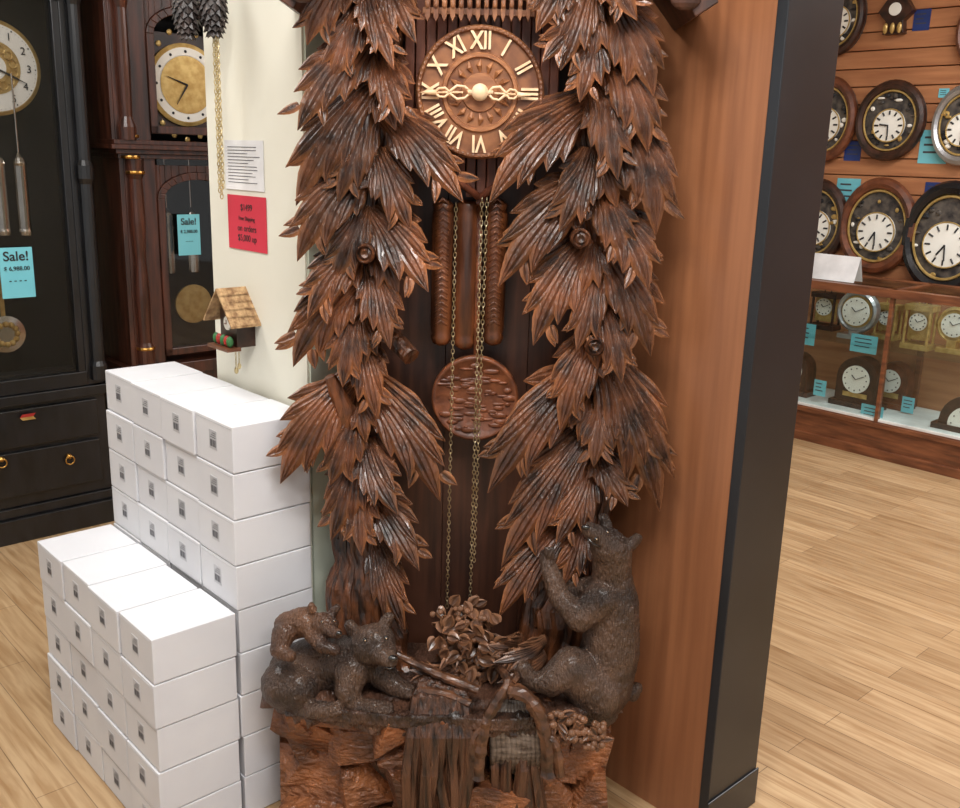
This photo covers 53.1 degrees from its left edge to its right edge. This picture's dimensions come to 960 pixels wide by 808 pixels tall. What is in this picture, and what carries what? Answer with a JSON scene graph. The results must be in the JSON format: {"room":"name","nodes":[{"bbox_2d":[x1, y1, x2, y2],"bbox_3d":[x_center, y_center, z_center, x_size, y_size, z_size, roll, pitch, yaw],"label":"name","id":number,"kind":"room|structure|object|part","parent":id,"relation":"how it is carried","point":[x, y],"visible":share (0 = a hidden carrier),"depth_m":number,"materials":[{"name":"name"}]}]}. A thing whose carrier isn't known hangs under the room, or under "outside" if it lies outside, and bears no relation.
{"room":"shop","nodes":[
{"label":"shop","id":0,"kind":"room"},
{"bbox_2d":[203,0,312,595],"bbox_3d":[-0.244,-0.577,2.501,0.775,2.950,0.435,-11,19,-41],"label":"wall","id":1,"kind":"structure","parent":0,"point":[261,57],"depth_m":2.22,"materials":[{"name":"beige paint"}]},
{"bbox_2d":[171,0,228,198],"bbox_3d":[-0.631,-0.988,2.124,0.170,1.047,0.320,-11,19,-41],"label":"cuckoo clock","id":2,"kind":"object","parent":1,"relation":"attached to","point":[187,14],"visible":1,"depth_m":2.15,"materials":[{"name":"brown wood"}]},
{"bbox_2d":[203,286,260,373],"bbox_3d":[-0.606,-0.177,2.346,0.082,0.217,0.139,-11,19,-41],"label":"cuckoo clock","id":3,"kind":"object","parent":1,"relation":"attached to","point":[236,312],"visible":1,"depth_m":2.32,"materials":[{"name":"brown wood"}]},
{"bbox_2d":[224,140,264,191],"bbox_3d":[-0.557,-0.562,2.263,0.002,0.114,0.181,-11,19,-41],"label":"paper notice","id":4,"kind":"object","parent":1,"relation":"attached to","point":[244,159],"visible":1,"depth_m":2.26,"materials":[{"name":"white paper"}]},
{"bbox_2d":[227,146,259,183],"bbox_3d":[-0.558,-0.564,2.263,0.001,0.083,0.150,-11,19,-41],"label":"print","id":5,"kind":"object","parent":4,"relation":"attached to","point":[227,146],"depth_m":2.27},
{"bbox_2d":[227,194,267,253],"bbox_3d":[-0.557,-0.431,2.293,0.002,0.129,0.182,-11,19,-41],"label":"notice","id":6,"kind":"object","parent":1,"relation":"attached to","point":[247,215],"visible":1,"depth_m":2.29,"materials":[{"name":"paper"}]},
{"bbox_2d":[303,26,337,612],"bbox_3d":[-0.169,-0.517,2.278,0.565,2.950,0.009,-11,19,-41],"label":"wall return","id":7,"kind":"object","parent":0,"point":[323,559],"depth_m":2.29,"materials":[{"name":"grey paint"}]},
{"bbox_2d":[0,438,959,807],"bbox_3d":[1.970,1.082,2.331,12.000,0.050,12.000,2,14,0],"label":"floor","id":8,"kind":"structure","parent":0,"point":[861,704],"depth_m":3.10,"materials":[{"name":"brown wood"}]},
{"bbox_2d":[0,0,113,546],"bbox_3d":[-1.852,-0.697,3.725,0.660,2.480,0.430,-11,19,-41],"label":"grandfather clock","id":9,"kind":"object","parent":8,"relation":"on","point":[55,478],"visible":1,"depth_m":3.83,"materials":[{"name":"paint"}]},
{"bbox_2d":[80,0,217,477],"bbox_3d":[-1.299,-0.815,4.203,0.760,2.499,0.450,-11,19,-41],"label":"grandfather clock","id":10,"kind":"object","parent":8,"relation":"on","point":[146,90],"visible":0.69,"depth_m":3.97,"materials":[{"name":"brown wood"}]},
{"bbox_3d":[-1.401,-0.650,3.928,0.077,0.872,0.100,7,15,20],"label":"brass trim","id":11,"kind":"part","parent":10,"relation":"part of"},
{"bbox_2d":[37,361,312,807],"bbox_3d":[-0.783,0.451,2.420,0.410,0.970,0.696,-11,19,-41],"label":"cardboard boxes","id":12,"kind":"object","parent":8,"relation":"on","point":[160,620],"visible":0.99,"depth_m":2.23,"materials":[{"name":"cardboard"}]},
{"bbox_2d":[260,0,717,807],"bbox_3d":[-0.015,-0.168,2.035,0.915,2.487,0.405,2,14,0],"label":"cuckoo clock","id":13,"kind":"object","parent":8,"relation":"on","point":[479,289],"visible":0.96,"depth_m":2.08,"materials":[{"name":"brown wood"}]},
{"bbox_2d":[261,612,414,719],"bbox_3d":[-0.323,0.574,2.153,0.369,0.250,0.187,4,15,8],"label":"bear","id":14,"kind":"object","parent":13,"relation":"in","point":[368,653],"visible":0.88,"depth_m":2.10},
{"bbox_2d":[270,602,341,662],"bbox_3d":[-0.378,0.493,2.116,0.165,0.121,0.120,2,15,0],"label":"bear","id":15,"kind":"object","parent":14,"relation":"on","point":[305,622],"depth_m":2.09},
{"bbox_3d":[-0.002,-0.498,2.030,0.288,0.135,0.016,2,15,0],"label":"housing moulding","id":16,"kind":"part","parent":13,"relation":"part of","materials":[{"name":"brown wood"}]},
{"bbox_2d":[516,513,642,726],"bbox_3d":[0.231,0.480,2.139,0.297,0.499,0.189,2,14,0],"label":"bear","id":17,"kind":"object","parent":13,"relation":"in","point":[597,676],"visible":0.97,"depth_m":2.09},
{"bbox_2d":[605,0,777,807],"bbox_3d":[0.372,-0.495,2.256,0.192,2.950,0.762,-11,19,-41],"label":"wood panel","id":18,"kind":"structure","parent":8,"relation":"on","point":[715,79],"depth_m":2.10,"materials":[{"name":"brown wood"}]},
{"bbox_2d":[699,0,843,807],"bbox_3d":[0.642,-0.415,1.977,0.216,2.950,0.030,-11,19,-41],"label":"panel edge","id":19,"kind":"structure","parent":18,"relation":"attached to","point":[807,32],"depth_m":2.05,"materials":[{"name":"black paint"}]},
{"bbox_2d":[794,275,959,479],"bbox_3d":[2.490,-0.152,5.210,0.520,0.925,2.930,-11,19,-41],"label":"glass display case","id":20,"kind":"object","parent":8,"relation":"on","point":[901,438],"visible":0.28,"depth_m":5.38,"materials":[{"name":"brown wood"}]},
{"bbox_2d":[799,352,815,397],"bbox_3d":[1.901,-0.190,5.777,0.130,0.250,0.240,-11,19,-41],"label":"mantel clock","id":21,"kind":"object","parent":20,"relation":"in","point":[808,373],"visible":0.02,"depth_m":5.70,"materials":[{"name":"brown wood"}]},
{"bbox_2d":[805,324,815,345],"bbox_3d":[1.907,-0.410,5.619,0.003,0.124,0.118,-11,19,-41],"label":"price card","id":22,"kind":"object","parent":20,"relation":"attached to","point":[811,328],"visible":0.38,"depth_m":5.60,"materials":[{"name":"teal paper"}]},
{"bbox_2d":[813,379,826,396],"bbox_3d":[1.964,-0.092,5.550,0.003,0.092,0.074,-11,19,-41],"label":"price card","id":23,"kind":"object","parent":20,"relation":"attached to","point":[819,385],"visible":1,"depth_m":5.55,"materials":[{"name":"teal paper"}]},
{"bbox_2d":[808,290,844,331],"bbox_3d":[2.074,-0.575,5.748,0.100,0.253,0.160,-11,19,-41],"label":"clock","id":24,"kind":"object","parent":20,"relation":"in","point":[827,302],"visible":0.97,"depth_m":5.72,"materials":[{"name":"brown wood"}]},
{"bbox_2d":[812,253,861,282],"bbox_3d":[2.017,-0.778,5.462,0.100,0.140,0.300,-11,19,-41],"label":"sign","id":25,"kind":"object","parent":20,"relation":"on","point":[840,268],"visible":0.91,"depth_m":5.42,"materials":[{"name":"white paper"}]},
{"bbox_2d":[828,355,886,409],"bbox_3d":[2.172,-0.128,5.488,0.130,0.290,0.288,-11,19,-41],"label":"mantel clock","id":26,"kind":"object","parent":20,"relation":"in","point":[857,380],"visible":0.99,"depth_m":5.45,"materials":[{"name":"brown wood"}]},
{"bbox_2d":[837,293,880,338],"bbox_3d":[2.148,-0.510,5.451,0.100,0.280,0.245,-11,19,-41],"label":"mantel clock","id":27,"kind":"object","parent":20,"relation":"in","point":[857,313],"visible":0.93,"depth_m":5.42,"materials":[{"name":"silver metal"}]},
{"bbox_2d":[850,333,877,354],"bbox_3d":[2.129,-0.333,5.327,0.003,0.100,0.152,-11,19,-41],"label":"price card","id":28,"kind":"object","parent":20,"relation":"attached to","point":[867,344],"visible":1,"depth_m":5.33,"materials":[{"name":"teal paper"}]},
{"bbox_2d":[854,337,871,347],"bbox_3d":[2.126,-0.340,5.327,0.001,0.050,0.099,-11,19,-41],"label":"print","id":29,"kind":"object","parent":28,"relation":"attached to","point":[855,337],"depth_m":5.33},
{"bbox_2d":[861,403,883,417],"bbox_3d":[2.171,0.050,5.321,0.003,0.087,0.127,-11,19,-41],"label":"price card","id":30,"kind":"object","parent":20,"relation":"attached to","point":[867,409],"visible":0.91,"depth_m":5.33,"materials":[{"name":"teal paper"}]},
{"bbox_2d":[864,407,874,415],"bbox_3d":[2.170,0.045,5.320,0.001,0.044,0.086,-11,19,-41],"label":"print","id":31,"kind":"object","parent":30,"relation":"attached to","point":[864,407],"depth_m":5.33},
{"bbox_2d":[871,298,904,340],"bbox_3d":[2.332,-0.487,5.479,0.100,0.233,0.130,-11,19,-41],"label":"clock","id":32,"kind":"object","parent":20,"relation":"in","point":[882,324],"visible":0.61,"depth_m":5.46,"materials":[{"name":"gold metal"}]},
{"bbox_2d":[882,361,915,410],"bbox_3d":[2.370,-0.113,5.513,0.130,0.260,0.240,-11,19,-41],"label":"mantel clock","id":33,"kind":"object","parent":20,"relation":"in","point":[900,377],"visible":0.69,"depth_m":5.45,"materials":[{"name":"brown wood"}]},
{"bbox_2d":[901,396,914,413],"bbox_3d":[2.392,0.006,5.367,0.003,0.090,0.069,-11,19,-41],"label":"price card","id":34,"kind":"object","parent":20,"relation":"attached to","point":[907,406],"visible":1,"depth_m":5.37,"materials":[{"name":"teal paper"}]},
{"bbox_2d":[899,302,940,351],"bbox_3d":[2.386,-0.435,5.202,0.100,0.273,0.150,-11,19,-41],"label":"clock","id":35,"kind":"object","parent":20,"relation":"in","point":[921,315],"visible":0.94,"depth_m":5.18,"materials":[{"name":"gold metal"}]},
{"bbox_2d":[930,397,959,432],"bbox_3d":[2.574,0.079,5.024,0.130,0.255,0.360,-11,19,-41],"label":"mantel clock","id":36,"kind":"object","parent":20,"relation":"in","point":[949,417],"visible":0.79,"depth_m":5.05,"materials":[{"name":"brown wood"}]},
{"bbox_2d":[935,307,959,355],"bbox_3d":[2.535,-0.396,5.120,0.100,0.248,0.196,-11,19,-41],"label":"mantel clock","id":37,"kind":"object","parent":20,"relation":"on","point":[948,322],"visible":1,"depth_m":5.11,"materials":[{"name":"gold metal"}]},
{"bbox_2d":[824,0,959,280],"bbox_3d":[3.477,-0.992,4.521,0.140,2.950,6.530,-11,19,-41],"label":"wall","id":38,"kind":"structure","parent":0,"point":[929,60],"depth_m":5.46,"materials":[{"name":"brown wood"}]},
{"bbox_2d":[815,179,845,254],"bbox_3d":[2.065,-1.121,5.915,0.066,0.528,0.422,-11,19,-41],"label":"wall clock","id":39,"kind":"object","parent":38,"relation":"attached to","point":[833,201],"visible":0.35,"depth_m":5.83,"materials":[{"name":"brown wood"}]},
{"bbox_2d":[825,76,857,162],"bbox_3d":[2.075,-1.709,5.772,0.065,0.507,0.405,-11,19,-41],"label":"wall clock","id":40,"kind":"object","parent":38,"relation":"attached to","point":[844,110],"visible":0.37,"depth_m":5.69,"materials":[{"name":"brown wood"}]},
{"bbox_2d":[837,178,860,200],"bbox_3d":[2.209,-1.274,5.768,0.003,0.158,0.148,-11,19,-41],"label":"price card","id":41,"kind":"object","parent":38,"relation":"attached to","point":[847,186],"visible":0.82,"depth_m":5.76,"materials":[{"name":"teal paper"}]},
{"bbox_2d":[840,183,851,196],"bbox_3d":[2.200,-1.286,5.774,0.001,0.079,0.076,-11,19,-41],"label":"print","id":42,"kind":"object","parent":41,"relation":"attached to","point":[840,183],"depth_m":5.78},
{"bbox_2d":[843,141,860,160],"bbox_3d":[2.216,-1.505,5.708,0.003,0.114,0.103,-11,19,-41],"label":"price card","id":43,"kind":"object","parent":38,"relation":"attached to","point":[852,152],"visible":0.93,"depth_m":5.71,"materials":[{"name":"blue paper"}]},
{"bbox_2d":[846,145,857,154],"bbox_3d":[2.215,-1.511,5.706,0.001,0.057,0.070,-11,19,-41],"label":"print","id":44,"kind":"object","parent":43,"relation":"attached to","point":[848,145],"depth_m":5.71},
{"bbox_2d":[838,0,867,55],"bbox_3d":[2.094,-2.266,5.627,0.061,0.442,0.354,-11,19,-41],"label":"wall clock","id":45,"kind":"object","parent":38,"relation":"attached to","point":[854,15],"visible":0.41,"depth_m":5.56,"materials":[{"name":"brown wood"}]},
{"bbox_2d":[840,177,916,273],"bbox_3d":[2.331,-1.044,5.633,0.068,0.560,0.467,-11,19,-41],"label":"wall clock","id":46,"kind":"object","parent":38,"relation":"attached to","point":[874,216],"visible":0.98,"depth_m":5.62,"materials":[{"name":"brown wood"}]},
{"bbox_2d":[855,79,926,160],"bbox_3d":[2.347,-1.620,5.490,0.061,0.450,0.411,-11,19,-41],"label":"wall clock","id":47,"kind":"object","parent":38,"relation":"attached to","point":[891,119],"visible":1,"depth_m":5.47,"materials":[{"name":"brown wood"}]},
{"bbox_2d":[878,0,916,35],"bbox_3d":[2.329,-2.172,5.377,0.072,0.190,0.198,-11,19,-41],"label":"wall clock","id":48,"kind":"object","parent":38,"relation":"attached to","point":[895,13],"visible":1,"depth_m":5.36,"materials":[{"name":"brown wood"}]},
{"bbox_2d":[912,8,931,30],"bbox_3d":[2.445,-2.125,5.312,0.003,0.111,0.093,-11,19,-41],"label":"price card","id":49,"kind":"object","parent":38,"relation":"attached to","point":[921,21],"visible":1,"depth_m":5.31,"materials":[{"name":"blue paper"}]},
{"bbox_2d":[915,13,925,23],"bbox_3d":[2.442,-2.132,5.311,0.001,0.055,0.060,-11,19,-41],"label":"print","id":50,"kind":"object","parent":49,"relation":"attached to","point":[920,13],"depth_m":5.31},
{"bbox_2d":[902,180,959,285],"bbox_3d":[2.605,-0.924,5.352,0.074,0.630,0.504,-11,19,-41],"label":"wall clock","id":51,"kind":"object","parent":38,"relation":"attached to","point":[932,255],"visible":0.98,"depth_m":5.38,"materials":[{"name":"black metal"}]},
{"bbox_2d":[917,130,945,163],"bbox_3d":[2.536,-1.437,5.365,0.003,0.182,0.159,-11,19,-41],"label":"price card","id":52,"kind":"object","parent":38,"relation":"attached to","point":[927,154],"visible":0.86,"depth_m":5.39,"materials":[{"name":"teal paper"}]},
{"bbox_2d":[923,136,935,152],"bbox_3d":[2.532,-1.448,5.366,0.001,0.091,0.100,-11,19,-41],"label":"print","id":53,"kind":"object","parent":52,"relation":"attached to","point":[925,136],"depth_m":5.38},
{"bbox_2d":[924,182,938,192],"bbox_3d":[2.557,-1.192,5.397,0.003,0.105,0.115,-11,19,-41],"label":"price card","id":54,"kind":"object","parent":38,"relation":"attached to","point":[928,185],"visible":0.32,"depth_m":5.41,"materials":[{"name":"blue paper"}]},
{"bbox_2d":[938,88,949,97],"bbox_3d":[2.553,-1.712,5.284,0.003,0.049,0.056,-12,20,-42],"label":"price card","id":55,"kind":"object","parent":38,"relation":"attached to","point":[942,91],"visible":0.95,"depth_m":5.29,"materials":[{"name":"teal paper"}]},
{"bbox_2d":[931,85,959,165],"bbox_3d":[2.626,-1.513,5.202,0.061,0.437,0.349,-11,19,-41],"label":"wall clock","id":56,"kind":"object","parent":38,"relation":"attached to","point":[945,127],"visible":1,"depth_m":5.25,"materials":[{"name":"silver metal"}]},
{"bbox_2d":[956,18,959,55],"bbox_3d":[2.670,-1.970,5.049,0.061,0.399,0.319,-11,19,-41],"label":"wall clock","id":57,"kind":"object","parent":38,"relation":"attached to","point":[958,24],"visible":1,"depth_m":5.14,"materials":[{"name":"brown wood"}]}
]}

